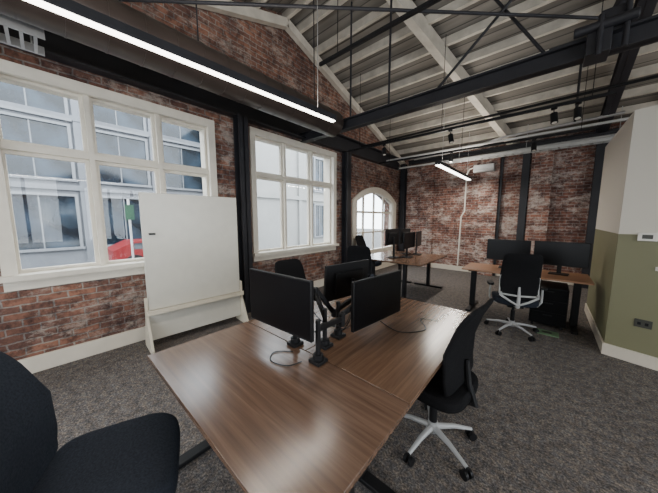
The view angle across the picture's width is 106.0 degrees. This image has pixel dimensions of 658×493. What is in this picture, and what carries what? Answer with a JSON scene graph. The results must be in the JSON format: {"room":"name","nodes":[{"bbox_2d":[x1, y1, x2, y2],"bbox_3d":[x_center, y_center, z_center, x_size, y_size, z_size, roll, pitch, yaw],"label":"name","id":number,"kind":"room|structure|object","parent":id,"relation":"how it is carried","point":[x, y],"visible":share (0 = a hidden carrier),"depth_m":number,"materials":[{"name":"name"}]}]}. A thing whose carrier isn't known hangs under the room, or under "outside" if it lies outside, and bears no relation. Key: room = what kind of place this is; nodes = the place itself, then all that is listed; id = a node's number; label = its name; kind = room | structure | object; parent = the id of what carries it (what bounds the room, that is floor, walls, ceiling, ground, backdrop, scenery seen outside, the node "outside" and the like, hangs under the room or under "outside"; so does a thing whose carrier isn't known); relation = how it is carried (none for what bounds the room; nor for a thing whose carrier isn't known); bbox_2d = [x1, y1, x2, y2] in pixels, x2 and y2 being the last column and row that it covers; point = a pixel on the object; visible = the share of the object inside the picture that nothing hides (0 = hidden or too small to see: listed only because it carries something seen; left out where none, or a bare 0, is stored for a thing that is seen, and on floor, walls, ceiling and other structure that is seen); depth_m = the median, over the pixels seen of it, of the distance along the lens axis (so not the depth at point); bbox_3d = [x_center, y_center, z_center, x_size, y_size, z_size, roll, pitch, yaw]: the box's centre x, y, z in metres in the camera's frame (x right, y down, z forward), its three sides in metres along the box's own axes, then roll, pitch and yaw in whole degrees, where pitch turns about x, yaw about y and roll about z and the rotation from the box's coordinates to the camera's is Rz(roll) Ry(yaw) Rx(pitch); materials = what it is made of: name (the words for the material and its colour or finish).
{"room":"open-plan office","nodes":[
{"label":"open-plan office","id":0,"kind":"room"},
{"bbox_2d":[0,0,400,359],"bbox_3d":[-1.316,-1.530,4.372,0.340,5.150,11.450,6,9,41],"label":"wall","id":1,"kind":"structure","parent":0,"point":[35,321],"depth_m":3.33,"materials":[{"name":"brick"}]},
{"bbox_2d":[0,59,217,291],"bbox_3d":[-2.455,-0.710,3.054,0.400,2.100,2.120,6,9,41],"label":"window","id":2,"kind":"structure","parent":1,"relation":"in","point":[13,278],"depth_m":2.73,"materials":[{"name":"beige paint"}]},
{"bbox_2d":[17,262,394,373],"bbox_3d":[-1.260,0.969,4.439,0.030,0.170,11.200,6,9,41],"label":"baseboard","id":3,"kind":"structure","parent":1,"relation":"attached to","point":[51,359],"depth_m":2.77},
{"bbox_2d":[252,0,267,9],"bbox_3d":[2.074,-3.463,1.067,8.800,0.128,0.064,6,9,41],"label":"trim","id":4,"kind":"structure","parent":1,"relation":"attached to","point":[256,1],"depth_m":3.78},
{"bbox_2d":[249,126,338,261],"bbox_3d":[-0.659,-0.952,5.083,0.400,2.240,2.280,6,9,41],"label":"window","id":5,"kind":"structure","parent":1,"relation":"in","point":[330,158],"depth_m":4.88,"materials":[{"name":"beige paint"}]},
{"bbox_2d":[282,0,312,19],"bbox_3d":[2.497,-3.730,1.520,8.800,0.128,0.064,6,9,41],"label":"beam","id":6,"kind":"structure","parent":1,"relation":"attached to","point":[289,13],"depth_m":4.21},
{"bbox_2d":[296,0,347,33],"bbox_3d":[2.682,-3.661,1.740,8.800,0.128,0.064,6,9,41],"label":"beam","id":7,"kind":"structure","parent":1,"relation":"attached to","point":[307,23],"depth_m":4.24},
{"bbox_2d":[314,0,410,54],"bbox_3d":[2.985,-3.547,2.101,8.800,0.128,0.064,6,9,41],"label":"ceiling beam","id":8,"kind":"structure","parent":1,"relation":"attached to","point":[373,16],"depth_m":4.31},
{"bbox_2d":[351,187,395,253],"bbox_3d":[1.342,-0.732,7.304,0.172,1.960,2.380,6,9,41],"label":"window","id":9,"kind":"structure","parent":1,"relation":"in","point":[382,193],"depth_m":7.30,"materials":[{"name":"beige paint"}]},
{"bbox_2d":[329,0,479,73],"bbox_3d":[3.289,-3.433,2.462,8.800,0.128,0.064,6,9,41],"label":"ceiling beam","id":10,"kind":"structure","parent":1,"relation":"attached to","point":[459,5],"depth_m":4.30,"materials":[{"name":"white wood"}]},
{"bbox_2d":[342,0,555,89],"bbox_3d":[3.592,-3.319,2.822,8.800,0.128,0.064,6,9,41],"label":"ceiling beam","id":11,"kind":"structure","parent":1,"relation":"attached to","point":[526,6],"depth_m":4.09,"materials":[{"name":"white wood"}]},
{"bbox_2d":[354,0,634,103],"bbox_3d":[3.896,-3.205,3.183,8.800,0.128,0.064,6,9,41],"label":"ceiling beam","id":12,"kind":"structure","parent":1,"relation":"attached to","point":[595,10],"depth_m":4.08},
{"bbox_2d":[364,13,657,111],"bbox_3d":[4.200,-3.091,3.544,8.800,0.128,0.064,6,9,41],"label":"trim","id":13,"kind":"structure","parent":1,"relation":"attached to","point":[655,13],"depth_m":4.64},
{"bbox_2d":[382,63,657,136],"bbox_3d":[4.807,-2.863,4.266,8.800,0.128,0.064,6,9,41],"label":"ceiling beam","id":14,"kind":"structure","parent":1,"relation":"attached to","point":[650,69],"depth_m":4.90,"materials":[{"name":"white wood"}]},
{"bbox_2d":[390,83,657,145],"bbox_3d":[5.110,-2.749,4.627,8.800,0.128,0.064,6,9,41],"label":"ceiling beam","id":15,"kind":"structure","parent":1,"relation":"attached to","point":[652,88],"depth_m":5.17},
{"bbox_2d":[397,100,657,154],"bbox_3d":[5.414,-2.635,4.987,8.800,0.128,0.064,6,9,41],"label":"trim","id":16,"kind":"structure","parent":1,"relation":"attached to","point":[628,109],"depth_m":5.82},
{"bbox_2d":[33,264,657,492],"bbox_3d":[2.030,1.422,1.649,9.300,0.100,11.700,6,9,41],"label":"floor","id":17,"kind":"structure","parent":0,"point":[561,414],"depth_m":1.99,"materials":[{"name":"carpet"}]},
{"bbox_2d":[0,351,179,492],"bbox_3d":[-0.980,0.912,1.050,0.700,1.050,0.639,-4,7,-28],"label":"office chair","id":18,"kind":"object","parent":17,"relation":"on","point":[141,454],"visible":1,"depth_m":1.03,"materials":[{"name":"black fabric"}]},
{"bbox_2d":[138,192,248,353],"bbox_3d":[-1.717,0.264,3.248,0.360,1.840,1.180,6,9,44],"label":"whiteboard","id":19,"kind":"object","parent":17,"relation":"on","point":[190,242],"visible":0.99,"depth_m":3.16,"materials":[{"name":"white plastic"}]},
{"bbox_2d":[147,291,243,316],"bbox_3d":[-1.706,0.722,3.290,0.130,0.060,1.160,6,9,44],"label":"tray","id":20,"kind":"object","parent":19,"relation":"on","point":[182,304],"depth_m":3.19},
{"bbox_2d":[233,114,252,312],"bbox_3d":[-1.369,-0.456,3.998,0.160,3.100,0.160,6,9,41],"label":"steel column","id":21,"kind":"structure","parent":17,"relation":"on","point":[240,124],"depth_m":3.93,"materials":[{"name":"black metal"}]},
{"bbox_2d":[147,321,409,492],"bbox_3d":[-0.367,1.038,1.337,1.350,0.725,0.665,6,9,41],"label":"desk","id":22,"kind":"object","parent":17,"relation":"on","point":[302,427],"visible":0.93,"depth_m":1.08,"materials":[{"name":"brown wood"}]},
{"bbox_2d":[270,351,301,365],"bbox_3d":[-0.266,0.654,1.456,0.153,0.005,0.187,-4,7,-29],"label":"cable","id":23,"kind":"object","parent":22,"relation":"on","point":[274,351],"visible":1,"depth_m":1.42,"materials":[{"name":"black plastic"}]},
{"bbox_2d":[309,305,350,366],"bbox_3d":[0.101,0.506,1.605,0.085,0.269,0.596,5,8,39],"label":"articulated arm","id":24,"kind":"object","parent":22,"relation":"attached to","point":[318,359],"visible":0.72,"depth_m":1.41},
{"bbox_2d":[351,270,401,332],"bbox_3d":[0.359,0.381,1.844,0.580,0.345,0.049,-6,9,-42],"label":"monitor","id":25,"kind":"object","parent":24,"relation":"attached to","point":[374,299],"visible":1,"depth_m":1.78,"materials":[{"name":"black plastic"}]},
{"bbox_2d":[274,259,305,278],"bbox_3d":[-0.324,0.703,2.977,0.639,1.030,0.641,-6,9,-43],"label":"office chair","id":26,"kind":"object","parent":17,"relation":"on","point":[290,267],"visible":0.12,"depth_m":3.13,"materials":[{"name":"black fabric"}]},
{"bbox_2d":[248,296,401,350],"bbox_3d":[0.058,0.925,2.329,0.670,0.725,1.384,6,9,41],"label":"desk","id":27,"kind":"object","parent":17,"relation":"on","point":[281,334],"visible":0.13,"depth_m":1.89,"materials":[{"name":"brown wood"}]},
{"bbox_2d":[287,335,303,348],"bbox_3d":[-0.270,0.471,1.647,0.121,0.329,0.227,-5,8,-36],"label":"articulated arm","id":28,"kind":"object","parent":27,"relation":"attached to","point":[295,342],"visible":0.31,"depth_m":1.59},
{"bbox_2d":[249,268,313,342],"bbox_3d":[-0.301,0.335,1.524,0.560,0.345,0.049,5,8,38],"label":"monitor","id":29,"kind":"object","parent":28,"relation":"attached to","point":[285,303],"visible":1,"depth_m":1.47,"materials":[{"name":"black plastic"}]},
{"bbox_2d":[341,151,351,262],"bbox_3d":[0.420,-0.686,6.021,0.160,3.100,0.160,6,9,41],"label":"steel column","id":30,"kind":"structure","parent":17,"relation":"on","point":[346,156],"depth_m":5.95,"materials":[{"name":"black metal"}]},
{"bbox_2d":[0,13,401,169],"bbox_3d":[-1.301,-2.181,3.949,0.140,0.340,10.950,6,9,41],"label":"steel beam","id":31,"kind":"structure","parent":30,"relation":"on","point":[57,48],"depth_m":3.16,"materials":[{"name":"black metal"}]},
{"bbox_2d":[300,14,657,142],"bbox_3d":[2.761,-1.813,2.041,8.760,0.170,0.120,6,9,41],"label":"steel beam","id":32,"kind":"structure","parent":31,"relation":"attached to","point":[643,32],"depth_m":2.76,"materials":[{"name":"black metal"}]},
{"bbox_2d":[350,2,351,115],"bbox_3d":[0.357,-3.011,4.030,0.030,1.730,0.032,6,9,41],"label":"rod","id":33,"kind":"object","parent":32,"relation":"on","point":[351,2],"visible":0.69,"depth_m":4.02,"materials":[{"name":"paint"}]},
{"bbox_2d":[388,0,391,103],"bbox_3d":[0.883,-2.933,3.574,0.030,1.680,0.032,6,9,41],"label":"rod","id":34,"kind":"object","parent":32,"relation":"on","point":[390,30],"visible":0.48,"depth_m":3.58,"materials":[{"name":"paint"}]},
{"bbox_2d":[438,0,512,86],"bbox_3d":[1.859,-2.538,2.756,1.221,1.104,0.030,6,9,41],"label":"rod","id":35,"kind":"object","parent":32,"relation":"on","point":[509,1],"visible":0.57,"depth_m":2.90,"materials":[{"name":"paint"}]},
{"bbox_2d":[494,0,544,52],"bbox_3d":[1.884,-2.768,2.788,0.987,1.547,0.030,6,9,41],"label":"rod","id":36,"kind":"object","parent":32,"relation":"attached to","point":[527,34],"visible":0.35,"depth_m":2.65,"materials":[{"name":"paint"}]},
{"bbox_2d":[549,0,640,67],"bbox_3d":[2.597,-2.415,2.178,0.904,1.427,0.449,2,7,13],"label":"bracket","id":37,"kind":"object","parent":32,"relation":"attached to","point":[616,19],"visible":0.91,"depth_m":2.17,"materials":[{"name":"black metal"}]},
{"bbox_2d":[347,246,374,277],"bbox_3d":[0.593,0.490,4.621,0.639,1.080,0.659,2,7,16],"label":"office chair","id":38,"kind":"object","parent":17,"relation":"on","point":[354,253],"visible":0.27,"depth_m":4.32,"materials":[{"name":"fabric"}]},
{"bbox_2d":[355,235,381,275],"bbox_3d":[1.014,0.286,6.234,0.665,1.120,0.639,5,8,36],"label":"office chair","id":39,"kind":"object","parent":17,"relation":"on","point":[360,241],"visible":0.17,"depth_m":6.28,"materials":[{"name":"black fabric"}]},
{"bbox_2d":[306,298,469,492],"bbox_3d":[0.567,0.975,1.885,0.674,0.725,1.384,6,9,41],"label":"desk","id":40,"kind":"object","parent":17,"relation":"on","point":[401,365],"visible":0.59,"depth_m":1.55,"materials":[{"name":"brown wood"}]},
{"bbox_2d":[314,287,335,349],"bbox_3d":[-0.039,0.457,1.683,0.156,0.349,0.316,1,7,6],"label":"articulated arm","id":41,"kind":"object","parent":40,"relation":"on","point":[319,297],"visible":0.88,"depth_m":1.61},
{"bbox_2d":[321,317,350,329],"bbox_3d":[0.080,0.466,1.658,0.015,0.206,0.406,5,8,38],"label":"cable","id":42,"kind":"object","parent":41,"relation":"hanging from","point":[350,317],"visible":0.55,"depth_m":1.70,"materials":[{"name":"black plastic"}]},
{"bbox_2d":[330,278,354,339],"bbox_3d":[0.136,0.449,1.885,0.151,0.319,0.464,4,8,31],"label":"articulated arm","id":43,"kind":"object","parent":40,"relation":"attached to","point":[337,334],"visible":0.53,"depth_m":1.71},
{"bbox_2d":[314,312,350,326],"bbox_3d":[0.068,0.470,1.798,0.092,0.206,0.507,6,9,44],"label":"cable","id":44,"kind":"object","parent":43,"relation":"hanging from","point":[314,312],"visible":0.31,"depth_m":1.74,"materials":[{"name":"black plastic"}]},
{"bbox_2d":[323,259,368,301],"bbox_3d":[0.162,0.284,2.109,0.500,0.300,0.065,-5,8,-40],"label":"monitor","id":45,"kind":"object","parent":43,"relation":"attached to","point":[337,277],"visible":0.7,"depth_m":2.04,"materials":[{"name":"black plastic"}]},
{"bbox_2d":[380,318,436,332],"bbox_3d":[0.648,0.604,1.901,0.461,0.006,0.226,-1,7,-7],"label":"cable","id":46,"kind":"object","parent":40,"relation":"on","point":[421,318],"visible":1,"depth_m":1.84,"materials":[{"name":"black plastic"}]},
{"bbox_2d":[371,250,413,282],"bbox_3d":[1.335,0.547,5.648,0.680,0.725,1.500,6,9,41],"label":"desk","id":47,"kind":"object","parent":17,"relation":"on","point":[381,256],"visible":0.41,"depth_m":5.49,"materials":[{"name":"brown wood"}]},
{"bbox_2d":[385,228,398,258],"bbox_3d":[1.339,-0.066,5.172,0.180,0.599,0.560,6,9,41],"label":"monitor","id":48,"kind":"object","parent":47,"relation":"on","point":[391,235],"visible":1,"depth_m":5.13,"materials":[{"name":"black plastic"}]},
{"bbox_2d":[399,228,410,253],"bbox_3d":[1.779,-0.118,5.715,0.180,0.579,0.520,6,9,41],"label":"monitor","id":49,"kind":"object","parent":47,"relation":"on","point":[402,231],"visible":0.47,"depth_m":5.59,"materials":[{"name":"black plastic"}]},
{"bbox_2d":[398,163,407,251],"bbox_3d":[2.451,-1.043,8.271,0.160,3.300,0.160,6,9,41],"label":"steel column","id":50,"kind":"structure","parent":17,"relation":"on","point":[403,176],"depth_m":8.18,"materials":[{"name":"black metal"}]},
{"bbox_2d":[386,253,446,300],"bbox_3d":[1.855,0.599,5.193,0.694,0.725,1.500,6,9,41],"label":"desk","id":51,"kind":"object","parent":17,"relation":"on","point":[423,259],"visible":0.77,"depth_m":4.84,"materials":[{"name":"brown wood"}]},
{"bbox_2d":[402,232,415,257],"bbox_3d":[1.662,-0.037,5.224,0.180,0.529,0.560,6,9,41],"label":"monitor","id":52,"kind":"object","parent":51,"relation":"on","point":[409,237],"visible":1,"depth_m":5.18,"materials":[{"name":"black plastic"}]},
{"bbox_2d":[412,231,421,254],"bbox_3d":[1.989,-0.079,5.593,0.180,0.529,0.500,4,8,31],"label":"monitor","id":53,"kind":"object","parent":51,"relation":"on","point":[419,233],"visible":1,"depth_m":5.56,"materials":[{"name":"black plastic"}]},
{"bbox_2d":[403,298,493,481],"bbox_3d":[0.711,0.835,1.683,0.585,1.060,0.599,-6,9,-42],"label":"office chair","id":54,"kind":"object","parent":17,"relation":"on","point":[454,386],"visible":0.77,"depth_m":1.50,"materials":[{"name":"black fabric"}]},
{"bbox_2d":[493,157,503,275],"bbox_3d":[4.481,-0.798,6.561,0.050,3.200,0.085,6,9,41],"label":"steel post","id":55,"kind":"object","parent":17,"relation":"on","point":[502,158],"visible":0.64,"depth_m":6.49,"materials":[{"name":"black metal"}]},
{"bbox_2d":[484,253,547,341],"bbox_3d":[2.527,0.612,3.375,0.659,1.120,0.674,3,7,27],"label":"office chair","id":56,"kind":"object","parent":17,"relation":"on","point":[520,274],"visible":1,"depth_m":3.15,"materials":[{"name":"black fabric"}]},
{"bbox_2d":[516,153,531,239],"bbox_3d":[4.832,-0.808,6.206,0.150,3.300,0.150,6,9,41],"label":"steel column","id":57,"kind":"structure","parent":17,"relation":"on","point":[526,163],"depth_m":6.10,"materials":[{"name":"black metal"}]},
{"bbox_2d":[462,262,593,334],"bbox_3d":[3.006,0.743,3.925,1.520,0.725,0.700,6,9,41],"label":"desk","id":58,"kind":"object","parent":17,"relation":"on","point":[578,279],"visible":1,"depth_m":3.52,"materials":[{"name":"brown wood"}]},
{"bbox_2d":[486,239,530,267],"bbox_3d":[2.960,0.120,4.108,0.580,0.469,0.180,5,8,38],"label":"monitor","id":59,"kind":"object","parent":58,"relation":"on","point":[497,249],"visible":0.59,"depth_m":4.09,"materials":[{"name":"black plastic"}]},
{"bbox_2d":[534,241,591,275],"bbox_3d":[3.384,0.170,3.631,0.180,0.479,0.600,-6,9,-42],"label":"monitor","id":60,"kind":"object","parent":58,"relation":"on","point":[567,254],"visible":0.91,"depth_m":3.57,"materials":[{"name":"black plastic"}]},
{"bbox_2d":[537,328,558,337],"bbox_3d":[2.953,1.168,3.363,0.240,0.016,0.180,6,9,41],"label":"box","id":61,"kind":"object","parent":17,"relation":"on","point":[541,331],"visible":0.78,"depth_m":3.33,"materials":[{"name":"green plastic"}]},
{"bbox_2d":[528,280,569,329],"bbox_3d":[3.254,0.848,3.687,0.400,0.580,0.545,6,9,41],"label":"drawer pedestal","id":62,"kind":"object","parent":17,"relation":"on","point":[553,309],"visible":0.84,"depth_m":3.47,"materials":[{"name":"black plastic"}]},
{"bbox_2d":[581,143,607,288],"bbox_3d":[5.757,-0.714,5.385,0.160,3.300,0.160,6,9,41],"label":"steel column","id":63,"kind":"structure","parent":17,"relation":"on","point":[600,148],"depth_m":5.32,"materials":[{"name":"black metal"}]},
{"bbox_2d":[595,0,657,132],"bbox_3d":[4.380,-2.839,3.627,0.160,1.559,4.351,6,9,41],"label":"steel beam","id":64,"kind":"structure","parent":63,"relation":"on","point":[625,61],"depth_m":3.85,"materials":[{"name":"black metal"}]},
{"bbox_2d":[408,127,620,164],"bbox_3d":[5.643,-2.291,4.999,8.380,0.120,0.120,6,9,41],"label":"steel beam","id":65,"kind":"structure","parent":64,"relation":"attached to","point":[614,130],"depth_m":6.01,"materials":[{"name":"black metal"}]},
{"bbox_2d":[398,133,615,169],"bbox_3d":[3.938,-2.337,6.380,4.601,0.120,0.059,6,9,41],"label":"pipe","id":66,"kind":"object","parent":65,"relation":"attached to","point":[609,135],"visible":0.58,"depth_m":5.61,"materials":[{"name":"grey plastic"}]},
{"bbox_2d":[414,110,624,159],"bbox_3d":[3.897,-2.461,5.786,3.902,0.300,0.059,6,9,41],"label":"pipe","id":67,"kind":"object","parent":64,"relation":"attached to","point":[620,112],"visible":0.69,"depth_m":5.15,"materials":[{"name":"metal"}]},
{"bbox_2d":[418,164,435,266],"bbox_3d":[3.075,-0.943,7.838,0.400,3.200,0.080,6,9,41],"label":"wall pier","id":68,"kind":"object","parent":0,"point":[427,171],"visible":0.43,"depth_m":7.77,"materials":[{"name":"brick"}]},
{"bbox_2d":[240,0,657,156],"bbox_3d":[2.011,-2.704,1.196,9.350,2.258,11.700,6,9,41],"label":"ceiling","id":69,"kind":"structure","parent":0,"point":[327,27],"depth_m":4.51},
{"bbox_2d":[0,14,44,56],"bbox_3d":[-2.859,-2.097,1.365,0.312,1.098,1.620,6,9,41],"label":"cable tray","id":70,"kind":"object","parent":69,"relation":"hanging from","point":[6,21],"visible":0.98,"depth_m":1.91,"materials":[{"name":"metal"}]},
{"bbox_2d":[0,0,343,136],"bbox_3d":[-2.049,-2.614,1.701,0.408,2.057,6.480,6,9,41],"label":"ventilation duct","id":71,"kind":"object","parent":69,"relation":"hanging from","point":[21,10],"visible":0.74,"depth_m":2.27,"materials":[{"name":"brown metal"}]},
{"bbox_2d":[24,0,335,122],"bbox_3d":[-1.033,-2.304,1.532,0.061,2.111,3.120,6,9,44],"label":"pendant light","id":72,"kind":"object","parent":69,"relation":"hanging from","point":[70,9],"visible":1,"depth_m":1.59,"materials":[{"name":"paint"}]},
{"bbox_2d":[118,0,598,19],"bbox_3d":[0.201,-2.444,2.545,5.531,0.052,0.030,0,7,-2],"label":"rod","id":73,"kind":"object","parent":69,"relation":"attached to","point":[195,2],"visible":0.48,"depth_m":2.54,"materials":[{"name":"paint"}]},
{"bbox_2d":[319,0,441,66],"bbox_3d":[0.969,-2.945,2.224,2.900,1.384,0.036,6,9,41],"label":"track","id":74,"kind":"object","parent":69,"relation":"hanging from","point":[429,3],"visible":1,"depth_m":2.66,"materials":[{"name":"black metal"}]},
{"bbox_2d":[435,73,471,179],"bbox_3d":[2.885,-2.557,5.530,0.106,1.830,2.500,6,9,41],"label":"pendant light","id":75,"kind":"object","parent":69,"relation":"hanging from","point":[440,164],"visible":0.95,"depth_m":5.23,"materials":[{"name":"paint"}]},
{"bbox_2d":[435,164,470,179],"bbox_3d":[2.885,-1.654,5.633,0.090,0.011,2.480,6,9,41],"label":"diffuser","id":76,"kind":"object","parent":75,"relation":"attached to","point":[443,166],"depth_m":5.35,"materials":[{"name":"white plastic"}]},
{"bbox_2d":[348,0,616,151],"bbox_3d":[1.942,-2.749,4.199,4.000,1.549,0.036,6,9,41],"label":"track","id":77,"kind":"object","parent":69,"relation":"hanging from","point":[592,97],"visible":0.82,"depth_m":3.75,"materials":[{"name":"black metal"}]},
{"bbox_2d":[382,144,385,155],"bbox_3d":[1.117,-1.950,5.003,0.080,0.221,0.113,0,7,-3],"label":"spotlight","id":78,"kind":"object","parent":77,"relation":"hanging from","point":[384,145],"visible":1,"depth_m":4.98,"materials":[{"name":"black plastic"}]},
{"bbox_2d":[448,129,453,143],"bbox_3d":[2.059,-1.857,4.184,0.080,0.221,0.113,-2,7,-15],"label":"spotlight","id":79,"kind":"object","parent":77,"relation":"hanging from","point":[450,136],"visible":1,"depth_m":4.17,"materials":[{"name":"black plastic"}]},
{"bbox_2d":[550,106,557,124],"bbox_3d":[3.027,-1.760,3.331,0.080,0.221,0.113,2,7,15],"label":"spotlight","id":80,"kind":"object","parent":77,"relation":"hanging from","point":[554,115],"visible":1,"depth_m":3.32,"materials":[{"name":"black plastic"}]},
{"bbox_2d":[573,101,581,119],"bbox_3d":[3.195,-1.743,3.182,0.080,0.221,0.113,4,8,30],"label":"spotlight","id":81,"kind":"object","parent":77,"relation":"hanging from","point":[577,112],"visible":1,"depth_m":3.17,"materials":[{"name":"black plastic"}]},
{"bbox_2d":[379,68,598,163],"bbox_3d":[2.833,-2.615,5.235,4.000,1.146,0.036,6,9,41],"label":"track","id":82,"kind":"object","parent":69,"relation":"hanging from","point":[596,127],"visible":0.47,"depth_m":4.79,"materials":[{"name":"black metal"}]},
{"bbox_2d":[449,152,452,162],"bbox_3d":[2.673,-1.949,5.429,0.080,0.221,0.113,4,8,34],"label":"spotlight","id":83,"kind":"object","parent":82,"relation":"hanging from","point":[451,153],"visible":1,"depth_m":5.40,"materials":[{"name":"black plastic"}]},
{"bbox_2d":[531,139,536,151],"bbox_3d":[3.727,-1.844,4.509,0.080,0.221,0.113,3,7,24],"label":"spotlight","id":84,"kind":"object","parent":82,"relation":"hanging from","point":[534,144],"visible":1,"depth_m":4.49,"materials":[{"name":"black plastic"}]},
{"bbox_2d":[386,117,628,160],"bbox_3d":[3.943,-2.242,5.100,6.100,0.087,0.047,6,9,41],"label":"pipe","id":85,"kind":"object","parent":69,"relation":"attached to","point":[626,118],"visible":0.79,"depth_m":5.05,"materials":[{"name":"grey metal"}]},
{"bbox_2d":[361,74,657,146],"bbox_3d":[3.085,-2.260,4.115,6.100,0.103,0.043,6,9,41],"label":"pipe","id":86,"kind":"object","parent":69,"relation":"attached to","point":[653,76],"visible":0.91,"depth_m":3.95,"materials":[{"name":"black metal"}]},
{"bbox_2d":[446,106,622,163],"bbox_3d":[4.959,-2.410,5.254,4.600,0.620,0.200,6,9,41],"label":"cable tray","id":87,"kind":"object","parent":69,"relation":"hanging from","point":[608,139],"visible":0.8,"depth_m":5.52,"materials":[{"name":"grey metal"}]},
{"bbox_2d":[574,64,581,121],"bbox_3d":[3.846,-2.523,3.814,0.030,1.150,0.032,6,9,41],"label":"rod","id":88,"kind":"object","parent":69,"relation":"attached to","point":[580,66],"visible":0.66,"depth_m":3.80,"materials":[{"name":"paint"}]},
{"bbox_2d":[474,157,501,275],"bbox_3d":[4.282,-0.816,6.718,0.440,3.200,0.180,6,9,41],"label":"wall pier","id":89,"kind":"object","parent":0,"point":[489,182],"visible":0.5,"depth_m":6.63,"materials":[{"name":"brick"}]},
{"bbox_2d":[473,163,494,172],"bbox_3d":[4.063,-2.049,6.503,0.470,0.180,0.220,6,9,41],"label":"air conditioner","id":90,"kind":"object","parent":89,"relation":"attached to","point":[490,167],"visible":1,"depth_m":6.43,"materials":[{"name":"grey plastic"}]},
{"bbox_2d":[404,122,624,273],"bbox_3d":[5.813,-0.849,5.648,8.800,3.508,0.250,6,9,41],"label":"wall","id":91,"kind":"structure","parent":0,"point":[573,167],"depth_m":6.50,"materials":[{"name":"brick"}]},
{"bbox_2d":[184,0,405,164],"bbox_3d":[-1.211,-2.812,3.965,0.100,2.243,11.205,6,9,41],"label":"trim","id":92,"kind":"structure","parent":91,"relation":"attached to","point":[252,14],"depth_m":4.43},
{"bbox_2d":[386,0,519,144],"bbox_3d":[2.734,-3.109,4.851,4.812,1.730,0.130,-4,8,-33],"label":"ceiling beam","id":93,"kind":"structure","parent":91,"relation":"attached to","point":[426,34],"depth_m":4.27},
{"bbox_2d":[457,168,472,265],"bbox_3d":[3.870,-0.791,7.036,0.100,2.759,0.382,-1,7,-11],"label":"conduit","id":94,"kind":"object","parent":91,"relation":"attached to","point":[470,168],"visible":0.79,"depth_m":7.17,"materials":[{"name":"white paint"}]},
{"bbox_2d":[431,263,573,284],"bbox_3d":[5.721,0.836,5.734,8.800,0.140,0.030,6,9,41],"label":"baseboard","id":95,"kind":"structure","parent":91,"relation":"attached to","point":[434,265],"depth_m":7.45,"materials":[{"name":"wood"}]},
{"bbox_2d":[525,150,554,279],"bbox_3d":[5.064,-0.737,6.022,0.400,3.200,0.200,6,9,41],"label":"wall pier","id":96,"kind":"object","parent":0,"point":[542,164],"visible":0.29,"depth_m":5.89,"materials":[{"name":"brick"}]},
{"bbox_2d":[587,105,657,357],"bbox_3d":[4.015,-0.001,1.948,1.449,2.660,4.067,-1,7,-9],"label":"wall partition","id":97,"kind":"structure","parent":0,"point":[624,276],"depth_m":2.66,"materials":[{"name":"paint"}]},
{"bbox_2d":[584,303,657,370],"bbox_3d":[3.937,1.256,2.091,1.367,0.130,4.089,-1,7,-8],"label":"baseboard","id":98,"kind":"structure","parent":97,"relation":"attached to","point":[644,360],"depth_m":2.74,"materials":[{"name":"white wood"}]},
{"bbox_2d":[634,318,652,329],"bbox_3d":[3.290,0.811,2.599,0.018,0.085,0.120,-4,8,-33],"label":"power socket","id":99,"kind":"object","parent":97,"relation":"attached to","point":[641,323],"visible":1,"depth_m":2.60,"materials":[{"name":"black plastic"}]},
{"bbox_2d":[637,232,657,241],"bbox_3d":[3.258,-0.098,2.535,0.028,0.085,0.130,-4,8,-32],"label":"thermostat","id":100,"kind":"object","parent":97,"relation":"attached to","point":[641,236],"visible":1,"depth_m":2.53,"materials":[{"name":"white paint"}]},
{"label":"outside","id":101,"kind":"structure","parent":0,"visible":0},
{"bbox_2d":[357,228,383,248],"bbox_3d":[-13.288,-0.088,18.438,35.840,0.100,70.000,6,9,41],"label":"ground","id":102,"kind":"structure","parent":101,"point":[377,235],"depth_m":25.28,"materials":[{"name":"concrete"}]},
{"bbox_2d":[0,82,202,268],"bbox_3d":[-13.375,-3.204,9.351,3.161,8.150,20.850,6,9,41],"label":"building","id":103,"kind":"structure","parent":102,"relation":"on","point":[50,201],"depth_m":10.25,"materials":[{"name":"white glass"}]},
{"bbox_2d":[107,239,143,260],"bbox_3d":[-7.044,0.203,10.672,1.650,1.080,3.800,6,9,41],"label":"car","id":104,"kind":"object","parent":102,"relation":"on","point":[120,250],"visible":0.18,"depth_m":9.21,"materials":[{"name":"red paint"}]},
{"bbox_2d":[124,199,134,257],"bbox_3d":[-6.826,-0.322,8.571,0.125,2.600,0.240,6,9,41],"label":"street sign","id":105,"kind":"object","parent":102,"relation":"on","point":[129,209],"visible":0.73,"depth_m":8.48,"materials":[{"name":"metal"}]},
{"bbox_2d":[255,141,323,248],"bbox_3d":[-2.928,-3.442,15.192,3.161,7.300,6.600,6,9,41],"label":"building","id":106,"kind":"structure","parent":102,"relation":"on","point":[267,155],"depth_m":13.90,"materials":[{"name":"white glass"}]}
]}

